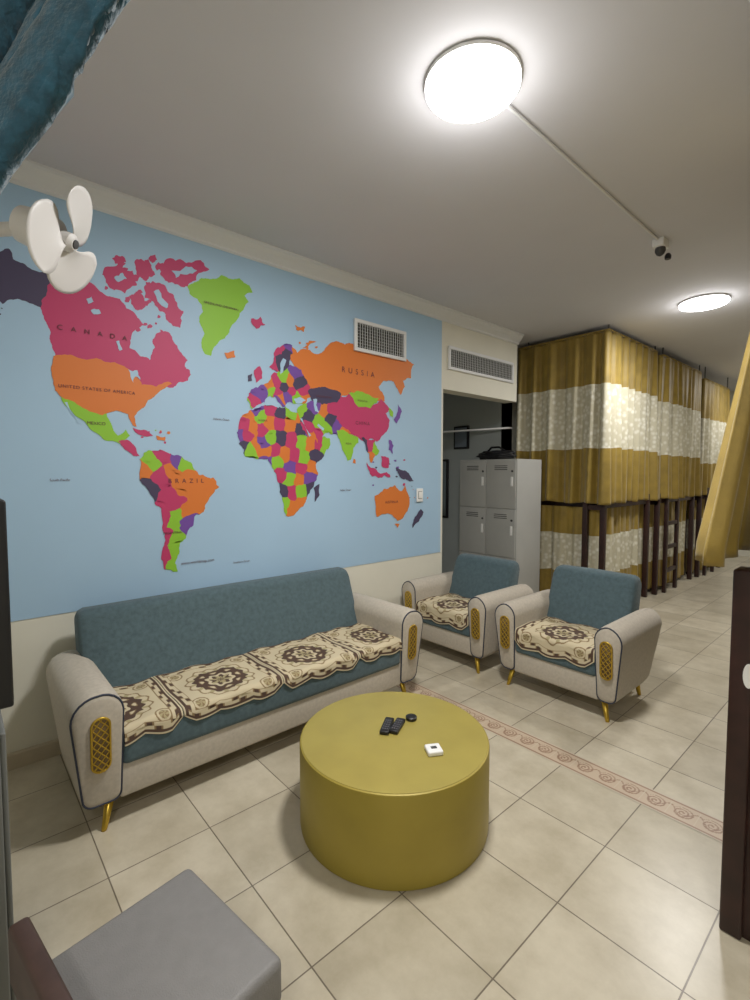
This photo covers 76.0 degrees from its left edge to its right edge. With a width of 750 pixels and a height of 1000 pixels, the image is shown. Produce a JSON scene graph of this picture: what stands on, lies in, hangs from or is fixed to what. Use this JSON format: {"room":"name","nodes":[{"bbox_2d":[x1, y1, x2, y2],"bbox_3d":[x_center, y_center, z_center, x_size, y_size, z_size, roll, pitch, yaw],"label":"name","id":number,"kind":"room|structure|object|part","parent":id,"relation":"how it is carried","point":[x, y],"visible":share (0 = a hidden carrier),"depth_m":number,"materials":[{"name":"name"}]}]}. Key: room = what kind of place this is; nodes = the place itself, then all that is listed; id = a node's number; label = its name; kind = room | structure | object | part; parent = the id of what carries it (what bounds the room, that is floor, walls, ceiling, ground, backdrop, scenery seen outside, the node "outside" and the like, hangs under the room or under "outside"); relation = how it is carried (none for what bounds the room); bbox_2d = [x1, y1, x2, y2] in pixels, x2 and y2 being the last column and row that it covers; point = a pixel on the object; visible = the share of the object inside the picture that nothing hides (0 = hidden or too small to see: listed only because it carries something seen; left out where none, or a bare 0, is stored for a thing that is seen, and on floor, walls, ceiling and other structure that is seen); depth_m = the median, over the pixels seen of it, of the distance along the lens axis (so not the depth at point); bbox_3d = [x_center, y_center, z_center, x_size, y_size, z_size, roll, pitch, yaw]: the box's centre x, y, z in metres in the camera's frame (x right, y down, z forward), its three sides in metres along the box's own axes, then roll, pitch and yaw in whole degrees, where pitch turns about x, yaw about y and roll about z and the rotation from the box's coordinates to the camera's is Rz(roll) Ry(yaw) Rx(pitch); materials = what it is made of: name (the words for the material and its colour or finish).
{"room":"hostel common room","nodes":[
{"label":"hostel common room","id":0,"kind":"room"},
{"bbox_2d":[1,321,443,753],"bbox_3d":[-1.583,-0.156,2.699,5.800,3.020,0.150,-3,4,-41],"label":"wall","id":1,"kind":"structure","parent":0,"point":[30,721],"depth_m":2.53,"materials":[{"name":"paint"}]},
{"bbox_2d":[7,738,61,771],"bbox_3d":[-0.712,1.274,3.437,3.620,0.085,0.014,-3,4,-41],"label":"baseboard","id":2,"kind":"structure","parent":1,"relation":"attached to","point":[23,757],"depth_m":2.49,"materials":[{"name":"tile"}]},
{"bbox_2d":[0,182,441,621],"bbox_3d":[-0.720,-0.520,3.334,3.580,2.163,0.008,-3,4,-41],"label":"mural","id":3,"kind":"object","parent":1,"relation":"attached to","point":[194,415],"visible":0.99,"depth_m":2.97,"materials":[{"name":"blue"}]},
{"bbox_2d":[354,318,406,361],"bbox_3d":[0.051,-1.311,3.952,0.570,0.250,0.022,-3,4,-41],"label":"air vent","id":4,"kind":"object","parent":1,"relation":"attached to","point":[369,337],"visible":1,"depth_m":3.93,"materials":[{"name":"white metal"}]},
{"bbox_3d":[-0.152,-1.301,3.773,0.028,0.194,0.022,-3,4,-41],"label":"frame","id":5,"kind":"part","parent":4,"relation":"part of","materials":[{"name":"white paint"}]},
{"bbox_3d":[0.051,-1.200,3.958,0.570,0.028,0.022,-3,4,-41],"label":"frame","id":6,"kind":"part","parent":4,"relation":"part of","materials":[{"name":"white paint"}]},
{"bbox_3d":[0.051,-1.421,3.946,0.570,0.028,0.022,-3,4,-41],"label":"frame","id":7,"kind":"part","parent":4,"relation":"part of","materials":[{"name":"white paint"}]},
{"bbox_3d":[0.255,-1.320,4.131,0.028,0.194,0.022,-3,4,-41],"label":"frame","id":8,"kind":"part","parent":4,"relation":"part of","materials":[{"name":"white paint"}]},
{"bbox_2d":[416,488,422,501],"bbox_3d":[0.406,-0.045,4.337,0.080,0.120,0.018,-3,4,-41],"label":"light switch","id":9,"kind":"object","parent":1,"relation":"attached to","point":[419,491],"visible":1,"depth_m":4.33,"materials":[{"name":"white plastic"}]},
{"bbox_2d":[7,556,749,999],"bbox_3d":[2.436,1.341,3.893,13.300,0.100,7.300,-3,4,-41],"label":"floor","id":10,"kind":"structure","parent":0,"point":[577,888],"depth_m":1.88,"materials":[{"name":"tile"}]},
{"bbox_2d":[0,709,15,999],"bbox_3d":[-1.197,0.997,1.387,0.200,0.860,0.540,-3,4,-41],"label":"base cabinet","id":11,"kind":"object","parent":10,"relation":"on","point":[6,895],"visible":0.96,"depth_m":1.25,"materials":[{"name":"grey"}]},
{"bbox_2d":[8,869,280,999],"bbox_3d":[-0.490,1.170,1.054,0.405,0.550,0.410,3,4,40],"label":"dining chair","id":12,"kind":"object","parent":10,"relation":"on","point":[180,941],"visible":1,"depth_m":1.06,"materials":[{"name":"grey fabric"}]},
{"bbox_3d":[-0.610,0.968,0.902,0.400,0.130,0.040,3,4,40],"label":"rail","id":13,"kind":"part","parent":12,"relation":"part of","materials":[{"name":"brown wood"}]},
{"bbox_2d":[46,567,422,831],"bbox_3d":[-0.676,0.941,2.833,2.035,0.814,0.748,-3,4,-41],"label":"sofa","id":14,"kind":"object","parent":10,"relation":"on","point":[152,690],"visible":1,"depth_m":2.55,"materials":[{"name":"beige fabric"}]},
{"bbox_3d":[-1.367,1.020,2.232,0.198,0.491,0.740,-3,4,-41],"label":"arm","id":15,"kind":"part","parent":14,"relation":"part of","materials":[{"name":"beige fabric"}]},
{"bbox_3d":[-1.119,1.002,1.961,0.078,0.240,0.022,-3,4,-41],"label":"arm lattice frame","id":16,"kind":"part","parent":14,"relation":"part of","materials":[{"name":"gold metal"}]},
{"bbox_3d":[-1.137,1.329,2.042,0.039,0.125,0.067,1,3,15],"label":"leg","id":17,"kind":"part","parent":14,"relation":"part of","materials":[{"name":"gold metal"}]},
{"bbox_3d":[-1.116,0.986,2.279,0.246,0.093,0.461,-3,4,-41],"label":"seat","id":18,"kind":"part","parent":14,"relation":"part of","materials":[{"name":"beige fabric"}]},
{"bbox_3d":[-0.836,0.755,2.975,1.720,0.458,0.272,-3,4,-41],"label":"backrest","id":19,"kind":"part","parent":14,"relation":"part of","materials":[{"name":"teal fabric"}]},
{"bbox_3d":[-0.827,0.970,2.533,0.518,0.090,0.462,-3,4,-41],"label":"seat","id":20,"kind":"part","parent":14,"relation":"part of","materials":[{"name":"beige fabric"}]},
{"bbox_2d":[123,641,399,762],"bbox_3d":[-0.646,1.010,2.802,1.660,0.170,0.600,-3,4,-41],"label":"seat cushion","id":21,"kind":"object","parent":14,"relation":"on","point":[166,712],"depth_m":2.49,"materials":[{"name":"teal fabric"}]},
{"bbox_3d":[-0.437,0.954,2.876,0.518,0.094,0.461,-3,4,-41],"label":"seat","id":22,"kind":"part","parent":14,"relation":"part of","materials":[{"name":"beige fabric"}]},
{"bbox_3d":[-0.105,0.934,3.168,0.361,0.086,0.462,-3,4,-41],"label":"seat","id":23,"kind":"part","parent":14,"relation":"part of","materials":[{"name":"beige fabric"}]},
{"bbox_3d":[0.010,0.955,3.445,0.198,0.491,0.740,-3,4,-41],"label":"arm","id":24,"kind":"part","parent":14,"relation":"part of","materials":[{"name":"beige fabric"}]},
{"bbox_3d":[0.186,1.266,3.206,0.067,0.125,0.039,0,3,-8],"label":"leg","id":25,"kind":"part","parent":14,"relation":"part of","materials":[{"name":"gold metal"}]},
{"bbox_3d":[0.247,0.937,3.164,0.078,0.240,0.022,-3,4,-41],"label":"arm lattice frame","id":26,"kind":"part","parent":14,"relation":"part of","materials":[{"name":"gold metal"}]},
{"bbox_2d":[300,692,489,890],"bbox_3d":[0.083,1.205,2.121,0.820,0.364,0.820,-3,4,-41],"label":"coffee table","id":27,"kind":"object","parent":10,"relation":"on","point":[378,812],"visible":0.99,"depth_m":1.82,"materials":[{"name":"gold metal"}]},
{"bbox_2d":[379,717,393,734],"bbox_3d":[0.054,1.012,2.152,0.042,0.020,0.130,1,3,14],"label":"remote control","id":28,"kind":"object","parent":27,"relation":"on","point":[387,723],"visible":0.99,"depth_m":2.14,"materials":[{"name":"black plastic"}]},
{"bbox_2d":[389,717,404,734],"bbox_3d":[0.100,1.012,2.152,0.042,0.020,0.120,1,3,21],"label":"remote control","id":29,"kind":"object","parent":27,"relation":"on","point":[398,723],"visible":1,"depth_m":2.13,"materials":[{"name":"black plastic"}]},
{"bbox_2d":[406,713,416,721],"bbox_3d":[0.168,1.008,2.226,0.052,0.018,0.052,-3,4,-41],"label":"puck","id":30,"kind":"object","parent":27,"relation":"on","point":[410,717],"visible":1,"depth_m":2.21,"materials":[{"name":"black plastic"}]},
{"bbox_2d":[424,743,442,756],"bbox_3d":[0.240,1.021,1.963,0.064,0.022,0.064,-1,3,-11],"label":"adapter","id":31,"kind":"object","parent":27,"relation":"on","point":[434,749],"visible":1,"depth_m":1.95,"materials":[{"name":"white plastic"}]},
{"bbox_2d":[402,553,533,673],"bbox_3d":[0.781,0.895,4.062,0.728,0.774,0.876,-3,4,-41],"label":"armchair","id":32,"kind":"object","parent":10,"relation":"on","point":[457,607],"visible":0.96,"depth_m":3.95,"materials":[{"name":"beige fabric"}]},
{"bbox_3d":[0.286,0.892,4.090,0.022,0.240,0.078,-3,4,-41],"label":"arm lattice frame","id":33,"kind":"part","parent":32,"relation":"part of","materials":[{"name":"gold metal"}]},
{"bbox_3d":[0.548,0.912,4.333,0.720,0.481,0.163,-3,4,-41],"label":"arm","id":34,"kind":"part","parent":32,"relation":"part of","materials":[{"name":"beige fabric"}]},
{"bbox_3d":[0.686,0.918,3.980,0.442,0.142,0.551,-3,4,-41],"label":"seat","id":35,"kind":"part","parent":32,"relation":"part of","materials":[{"name":"beige fabric"}]},
{"bbox_2d":[423,619,469,636],"bbox_3d":[0.746,0.943,4.034,0.580,0.170,0.570,-3,4,-41],"label":"seat cushion","id":36,"kind":"object","parent":32,"relation":"on","point":[454,627],"depth_m":3.77,"materials":[{"name":"teal fabric"}]},
{"bbox_3d":[0.747,0.920,3.568,0.022,0.240,0.078,-3,4,-41],"label":"arm lattice frame","id":37,"kind":"part","parent":32,"relation":"part of","materials":[{"name":"gold metal"}]},
{"bbox_3d":[0.777,1.242,3.640,0.039,0.125,0.067,0,3,-8],"label":"leg","id":38,"kind":"part","parent":32,"relation":"part of","materials":[{"name":"gold metal"}]},
{"bbox_3d":[0.938,0.709,4.191,0.270,0.418,0.590,-3,4,-41],"label":"backrest","id":39,"kind":"part","parent":32,"relation":"part of","materials":[{"name":"teal fabric"}]},
{"bbox_3d":[1.019,0.941,3.800,0.720,0.481,0.163,-3,4,-41],"label":"arm","id":40,"kind":"part","parent":32,"relation":"part of","materials":[{"name":"beige fabric"}]},
{"bbox_2d":[459,459,541,592],"bbox_3d":[1.417,0.372,5.517,0.514,1.660,0.760,-3,4,-41],"label":"locker","id":41,"kind":"object","parent":10,"relation":"on","point":[500,499],"visible":0.67,"depth_m":5.27,"materials":[{"name":"grey metal"}]},
{"bbox_3d":[1.116,0.865,5.527,0.012,0.514,0.362,-3,4,-41],"label":"door","id":42,"kind":"part","parent":41,"relation":"part of","materials":[{"name":"grey metal"}]},
{"bbox_3d":[1.116,0.341,5.499,0.012,0.514,0.362,-3,4,-41],"label":"door","id":43,"kind":"part","parent":41,"relation":"part of","materials":[{"name":"grey metal"}]},
{"bbox_3d":[1.116,-0.183,5.471,0.012,0.514,0.362,-3,4,-41],"label":"door","id":44,"kind":"part","parent":41,"relation":"part of","materials":[{"name":"grey metal"}]},
{"bbox_2d":[476,446,516,459],"bbox_3d":[1.381,-0.534,5.460,0.242,0.152,0.519,-3,4,-41],"label":"duffel bag","id":45,"kind":"object","parent":41,"relation":"on","point":[495,454],"visible":0.84,"depth_m":5.36,"materials":[{"name":"black fabric"}]},
{"bbox_3d":[1.363,0.880,5.247,0.012,0.514,0.362,-3,4,-41],"label":"door","id":46,"kind":"part","parent":41,"relation":"part of","materials":[{"name":"grey metal"}]},
{"bbox_3d":[1.363,0.356,5.219,0.012,0.514,0.362,-3,4,-41],"label":"door","id":47,"kind":"part","parent":41,"relation":"part of","materials":[{"name":"grey metal"}]},
{"bbox_3d":[1.363,-0.168,5.190,0.012,0.514,0.362,-3,4,-41],"label":"door","id":48,"kind":"part","parent":41,"relation":"part of","materials":[{"name":"grey metal"}]},
{"bbox_2d":[396,681,722,841],"bbox_3d":[1.186,1.375,2.323,0.150,0.001,4.200,-3,4,-41],"label":"tiles","id":49,"kind":"structure","parent":10,"relation":"on","point":[689,816],"depth_m":2.40,"materials":[{"name":"beige tile"}]},
{"bbox_2d":[495,565,661,722],"bbox_3d":[1.409,0.918,3.350,0.728,0.804,0.876,-3,4,-41],"label":"armchair","id":50,"kind":"object","parent":10,"relation":"on","point":[587,634],"visible":1,"depth_m":3.24,"materials":[{"name":"beige fabric"}]},
{"bbox_3d":[0.914,0.930,3.379,0.022,0.240,0.078,-3,4,-41],"label":"arm lattice frame","id":51,"kind":"part","parent":50,"relation":"part of","materials":[{"name":"gold metal"}]},
{"bbox_3d":[0.972,1.254,3.420,0.067,0.125,0.039,1,3,15],"label":"leg","id":52,"kind":"part","parent":50,"relation":"part of","materials":[{"name":"gold metal"}]},
{"bbox_3d":[1.177,0.950,3.621,0.720,0.481,0.163,-3,4,-41],"label":"arm","id":53,"kind":"part","parent":50,"relation":"part of","materials":[{"name":"beige fabric"}]},
{"bbox_2d":[516,643,595,675],"bbox_3d":[1.374,0.982,3.323,0.580,0.170,0.570,-3,4,-41],"label":"seat cushion","id":54,"kind":"object","parent":50,"relation":"on","point":[579,659],"depth_m":3.07,"materials":[{"name":"teal fabric"}]},
{"bbox_3d":[1.314,0.956,3.268,0.442,0.142,0.551,-3,4,-41],"label":"seat","id":55,"kind":"part","parent":50,"relation":"part of","materials":[{"name":"beige fabric"}]},
{"bbox_3d":[1.566,0.733,3.478,0.271,0.448,0.590,-3,4,-41],"label":"backrest","id":56,"kind":"part","parent":50,"relation":"part of","materials":[{"name":"teal fabric"}]},
{"bbox_3d":[1.405,1.281,2.929,0.039,0.125,0.067,0,3,-8],"label":"leg","id":57,"kind":"part","parent":50,"relation":"part of","materials":[{"name":"gold metal"}]},
{"bbox_3d":[1.375,0.959,2.857,0.022,0.240,0.078,-3,4,-41],"label":"arm lattice frame","id":58,"kind":"part","parent":50,"relation":"part of","materials":[{"name":"gold metal"}]},
{"bbox_3d":[1.647,0.979,3.088,0.720,0.481,0.163,-3,4,-41],"label":"arm","id":59,"kind":"part","parent":50,"relation":"part of","materials":[{"name":"beige fabric"}]},
{"bbox_3d":[1.780,1.263,3.264,0.058,0.125,0.039,1,3,15],"label":"leg","id":60,"kind":"part","parent":50,"relation":"part of","materials":[{"name":"gold metal"}]},
{"bbox_2d":[516,324,657,596],"bbox_3d":[2.535,-0.321,5.734,1.408,3.020,1.130,-3,4,-41],"label":"bunk bed","id":61,"kind":"object","parent":10,"relation":"on","point":[587,403],"visible":0.75,"depth_m":5.33,"materials":[{"name":"brown wood"}]},
{"bbox_3d":[2.133,0.019,5.476,0.030,0.130,0.820,-3,4,-41],"label":"rail","id":62,"kind":"part","parent":61,"relation":"part of","materials":[{"name":"brown wood"}]},
{"bbox_3d":[2.267,0.590,5.188,0.050,1.260,0.055,-3,4,-41],"label":"post","id":63,"kind":"part","parent":61,"relation":"part of","materials":[{"name":"brown wood"}]},
{"bbox_2d":[516,330,657,504],"bbox_3d":[2.536,-0.880,5.703,1.407,1.780,1.127,-3,4,-41],"label":"privacy curtain","id":64,"kind":"object","parent":61,"relation":"hanging from","point":[587,403],"depth_m":5.29,"materials":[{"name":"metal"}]},
{"bbox_2d":[539,504,643,590],"bbox_3d":[2.535,0.596,5.818,1.256,1.100,0.965,-3,4,-41],"label":"privacy curtain","id":65,"kind":"object","parent":61,"relation":"hanging from","point":[609,537],"depth_m":5.42,"materials":[{"name":"fabric"}]},
{"bbox_3d":[2.325,0.079,5.101,0.040,0.050,0.220,-3,4,-41],"label":"rail","id":66,"kind":"part","parent":61,"relation":"part of","materials":[{"name":"brown wood"}]},
{"bbox_3d":[2.393,0.597,5.059,0.050,1.260,0.055,-3,4,-41],"label":"post","id":67,"kind":"part","parent":61,"relation":"part of","materials":[{"name":"brown wood"}]},
{"bbox_3d":[2.853,0.041,5.439,1.180,0.050,0.030,-3,4,-41],"label":"rail","id":68,"kind":"part","parent":61,"relation":"part of","materials":[{"name":"brown wood"}]},
{"bbox_3d":[3.293,0.555,5.838,0.050,1.260,0.055,-3,4,-41],"label":"post","id":69,"kind":"part","parent":61,"relation":"part of","materials":[{"name":"brown wood"}]},
{"bbox_2d":[643,348,701,594],"bbox_3d":[3.655,-0.373,6.697,1.548,3.020,1.225,-3,4,-41],"label":"bunk bed","id":70,"kind":"object","parent":10,"relation":"on","point":[679,386],"visible":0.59,"depth_m":6.19,"materials":[{"name":"brown wood"}]},
{"bbox_3d":[3.484,0.549,5.953,0.050,1.260,0.055,-3,4,-41],"label":"post","id":71,"kind":"part","parent":70,"relation":"part of","materials":[{"name":"brown wood"}]},
{"bbox_3d":[3.666,0.523,6.056,0.060,1.300,0.040,-3,4,-41],"label":"ladder rail","id":72,"kind":"part","parent":70,"relation":"part of","materials":[{"name":"brown wood"}]},
{"bbox_2d":[648,500,686,588],"bbox_3d":[3.694,0.562,6.455,1.660,1.100,0.762,0,3,-7],"label":"privacy curtain","id":73,"kind":"object","parent":70,"relation":"hanging from","point":[657,509],"depth_m":6.21,"materials":[{"name":"fabric"}]},
{"bbox_3d":[3.996,-0.010,6.378,1.320,0.050,0.030,-3,4,-41],"label":"rail","id":74,"kind":"part","parent":70,"relation":"part of","materials":[{"name":"brown wood"}]},
{"bbox_3d":[3.966,0.509,6.320,0.060,1.300,0.040,-3,4,-41],"label":"ladder rail","id":75,"kind":"part","parent":70,"relation":"part of","materials":[{"name":"brown wood"}]},
{"bbox_2d":[658,356,701,499],"bbox_3d":[3.663,-0.911,6.660,1.545,1.740,1.180,-3,4,-41],"label":"privacy curtain","id":76,"kind":"object","parent":70,"relation":"hanging from","point":[679,386],"depth_m":6.11,"materials":[{"name":"fabric"}]},
{"bbox_3d":[4.489,0.502,6.824,0.050,1.260,0.055,-3,4,-41],"label":"post","id":77,"kind":"part","parent":70,"relation":"part of","materials":[{"name":"brown wood"}]},
{"bbox_2d":[684,367,729,576],"bbox_3d":[4.795,-0.424,7.630,1.299,3.019,1.139,-3,4,-41],"label":"bunk bed","id":78,"kind":"object","parent":10,"relation":"on","point":[715,397],"visible":0.3,"depth_m":7.07,"materials":[{"name":"brown wood"}]},
{"bbox_3d":[4.578,0.486,7.115,0.050,1.260,0.055,-3,4,-41],"label":"post","id":79,"kind":"part","parent":78,"relation":"part of","materials":[{"name":"brown wood"}]},
{"bbox_2d":[685,498,709,572],"bbox_3d":[4.804,0.510,7.409,1.458,1.100,0.698,0,3,-2],"label":"privacy curtain","id":80,"kind":"object","parent":78,"relation":"hanging from","point":[700,503],"depth_m":7.06,"materials":[{"name":"fabric"}]},
{"bbox_3d":[4.704,0.493,6.987,0.050,1.260,0.055,-3,4,-41],"label":"post","id":81,"kind":"part","parent":78,"relation":"part of","materials":[{"name":"brown wood"}]},
{"bbox_3d":[4.886,0.467,7.090,0.060,1.300,0.040,-3,4,-41],"label":"ladder rail","id":82,"kind":"part","parent":78,"relation":"part of","materials":[{"name":"brown wood"}]},
{"bbox_2d":[700,379,729,495],"bbox_3d":[4.807,-0.903,7.244,1.669,1.660,0.810,0,3,0],"label":"privacy curtain","id":83,"kind":"object","parent":78,"relation":"hanging from","point":[715,397],"depth_m":7.07,"materials":[{"name":"fabric"}]},
{"bbox_2d":[695,0,749,941],"bbox_3d":[2.071,-0.089,1.805,2.303,2.982,0.971,-3,4,-41],"label":"bunk bed","id":84,"kind":"object","parent":10,"relation":"on","point":[724,530],"visible":1,"depth_m":1.53,"materials":[{"name":"brown wood"}]},
{"bbox_2d":[695,333,749,566],"bbox_3d":[1.798,-0.707,2.081,2.303,1.737,0.147,-3,4,-41],"label":"privacy curtain","id":85,"kind":"object","parent":84,"relation":"hanging from","point":[724,530],"depth_m":1.52,"materials":[{"name":"fabric"}]},
{"bbox_3d":[1.184,0.817,1.557,0.085,1.200,0.060,-3,4,-41],"label":"post","id":86,"kind":"part","parent":84,"relation":"part of","materials":[{"name":"brown wood"}]},
{"bbox_3d":[1.461,0.839,1.252,0.045,1.190,0.875,-3,4,-41],"label":"headboard","id":87,"kind":"part","parent":84,"relation":"part of","materials":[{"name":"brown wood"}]},
{"bbox_2d":[26,0,749,390],"bbox_3d":[2.436,-1.774,3.724,13.300,0.100,7.300,-3,4,-41],"label":"ceiling","id":88,"kind":"structure","parent":0,"point":[309,129],"depth_m":2.24,"materials":[{"name":"paint"}]},
{"bbox_2d":[0,0,129,193],"bbox_3d":[-0.287,-0.942,0.730,1.078,1.236,0.064,0,3,3],"label":"door curtain","id":89,"kind":"object","parent":88,"relation":"hanging from","point":[45,45],"visible":1,"depth_m":0.74,"materials":[{"name":"fabric"}]},
{"bbox_2d":[424,39,521,123],"bbox_3d":[0.377,-1.602,1.862,0.370,0.041,0.370,-3,4,-41],"label":"ceiling lamp","id":90,"kind":"object","parent":88,"relation":"attached to","point":[472,81],"depth_m":1.81,"materials":[{"name":"white plastic"}]},
{"bbox_2d":[506,104,657,239],"bbox_3d":[1.177,-1.647,2.526,1.700,0.014,0.014,-3,4,-41],"label":"conduit","id":91,"kind":"object","parent":88,"relation":"attached to","point":[509,106],"depth_m":2.34,"materials":[{"name":"white plastic"}]},
{"bbox_2d":[652,236,670,259],"bbox_3d":[1.873,-1.634,3.130,0.120,0.115,0.085,-3,4,-41],"label":"security camera","id":92,"kind":"object","parent":88,"relation":"attached to","point":[660,245],"visible":1,"depth_m":3.11,"materials":[{"name":"white plastic"}]},
{"bbox_2d":[678,293,730,311],"bbox_3d":[2.893,-1.729,4.223,0.380,0.041,0.380,-3,4,-41],"label":"ceiling lamp","id":93,"kind":"object","parent":88,"relation":"attached to","point":[714,300],"depth_m":4.16,"materials":[{"name":"white plastic"}]},
{"bbox_2d":[442,348,517,572],"bbox_3d":[1.220,-0.355,6.378,0.120,3.020,1.430,-3,4,-41],"label":"wall","id":94,"kind":"structure","parent":0,"point":[475,413],"depth_m":6.36,"materials":[{"name":"paint"}]},
{"bbox_2d":[442,459,448,517],"bbox_3d":[0.904,-0.159,6.637,0.027,0.800,0.280,-3,4,-41],"label":"picture frame","id":95,"kind":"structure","parent":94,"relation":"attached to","point":[445,482],"depth_m":6.55,"materials":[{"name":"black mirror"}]},
{"bbox_3d":[0.894,-0.159,6.629,0.002,0.740,0.220,-3,4,-41],"label":"glass","id":96,"kind":"part","parent":95,"relation":"part of","materials":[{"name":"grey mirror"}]},
{"bbox_2d":[454,425,469,448],"bbox_3d":[1.140,-0.824,6.329,0.032,0.300,0.240,-3,4,-41],"label":"picture frame","id":97,"kind":"object","parent":94,"relation":"attached to","point":[461,439],"visible":1,"depth_m":6.31,"materials":[{"name":"black plastic"}]},
{"bbox_2d":[455,427,466,446],"bbox_3d":[1.129,-0.823,6.319,0.002,0.250,0.190,-3,4,-41],"label":"print","id":98,"kind":"object","parent":97,"relation":"attached to","point":[460,437],"depth_m":6.31,"materials":[{"name":"grey"}]},
{"bbox_2d":[443,427,512,432],"bbox_3d":[1.053,-0.886,6.193,1.478,0.024,0.070,2,4,38],"label":"rail","id":99,"kind":"object","parent":94,"relation":"attached to","point":[499,427],"visible":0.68,"depth_m":5.97,"materials":[{"name":"white plastic"}]},
{"bbox_2d":[443,322,516,402],"bbox_3d":[1.057,-1.430,4.961,1.240,0.720,0.150,-3,4,-41],"label":"wall","id":100,"kind":"structure","parent":0,"point":[454,382],"depth_m":4.86,"materials":[{"name":"paint"}]},
{"bbox_2d":[9,158,523,344],"bbox_3d":[-0.223,-1.671,3.661,4.860,0.100,0.085,-3,4,-41],"label":"trim","id":101,"kind":"structure","parent":100,"relation":"attached to","point":[32,175],"depth_m":3.04,"materials":[{"name":"white paint"}]},
{"bbox_2d":[448,345,513,382],"bbox_3d":[1.103,-1.367,4.890,1.090,0.220,0.022,-3,4,-41],"label":"air vent","id":102,"kind":"object","parent":100,"relation":"in","point":[460,360],"visible":1,"depth_m":4.85,"materials":[{"name":"white metal"}]},
{"bbox_3d":[0.704,-1.347,4.539,0.028,0.164,0.022,-3,4,-41],"label":"frame","id":103,"kind":"part","parent":102,"relation":"part of","materials":[{"name":"white paint"}]},
{"bbox_3d":[1.103,-1.462,4.885,1.090,0.028,0.022,-3,4,-41],"label":"frame","id":104,"kind":"part","parent":102,"relation":"part of","materials":[{"name":"white paint"}]},
{"bbox_3d":[1.103,-1.271,4.895,1.090,0.028,0.022,-3,4,-41],"label":"frame","id":105,"kind":"part","parent":102,"relation":"part of","materials":[{"name":"white paint"}]},
{"bbox_3d":[1.501,-1.385,5.241,0.028,0.164,0.022,-3,4,-41],"label":"frame","id":106,"kind":"part","parent":102,"relation":"part of","materials":[{"name":"white paint"}]},
{"bbox_2d":[501,349,517,458],"bbox_3d":[3.819,-0.433,7.814,5.920,3.020,0.150,-3,4,-41],"label":"wall","id":107,"kind":"structure","parent":0,"point":[513,403],"depth_m":5.81,"materials":[{"name":"paint"}]},
{"bbox_2d":[730,391,749,556],"bbox_3d":[7.860,-0.417,7.518,0.150,3.020,5.700,-3,4,-41],"label":"wall","id":108,"kind":"structure","parent":0,"point":[746,553],"depth_m":8.79,"materials":[{"name":"paint"}]},
{"bbox_3d":[-1.476,-0.085,1.376,0.150,3.020,1.980,-3,4,-41],"label":"wall","id":109,"kind":"structure","parent":0,"visible":0},
{"bbox_2d":[0,499,13,708],"bbox_3d":[-1.201,0.257,1.364,0.220,0.530,0.590,-3,4,-41],"label":"television","id":110,"kind":"object","parent":109,"relation":"attached to","point":[6,666],"visible":1,"depth_m":1.21,"materials":[{"name":"black plastic"}]},
{"bbox_2d":[0,185,96,293],"bbox_3d":[-1.216,-0.912,1.581,0.566,0.329,0.330,-3,4,-41],"label":"wall fan","id":111,"kind":"object","parent":109,"relation":"attached to","point":[53,249],"visible":1,"depth_m":1.63,"materials":[{"name":"white plastic"}]},
{"bbox_3d":[-1.338,-0.907,1.579,0.360,0.108,0.067,-2,4,-33],"label":"bracket arm","id":112,"kind":"part","parent":111,"relation":"part of","materials":[{"name":"white plastic"}]},
{"bbox_3d":[-1.166,-0.934,1.667,0.159,0.154,0.139,0,3,5],"label":"motor","id":113,"kind":"part","parent":111,"relation":"part of","materials":[{"name":"white plastic"}]},
{"bbox_3d":[-1.079,-0.866,1.570,0.047,0.224,0.167,0,3,2],"label":"blade","id":114,"kind":"part","parent":111,"relation":"part of","materials":[{"name":"white plastic"}]},
{"bbox_3d":[-1.102,-0.840,1.747,0.089,0.166,0.212,0,3,5],"label":"blade","id":115,"kind":"part","parent":111,"relation":"part of","materials":[{"name":"white plastic"}]},
{"bbox_3d":[-1.046,-0.999,1.686,0.079,0.167,0.221,-1,3,-19],"label":"blade","id":116,"kind":"part","parent":111,"relation":"part of","materials":[{"name":"white plastic"}]}
]}

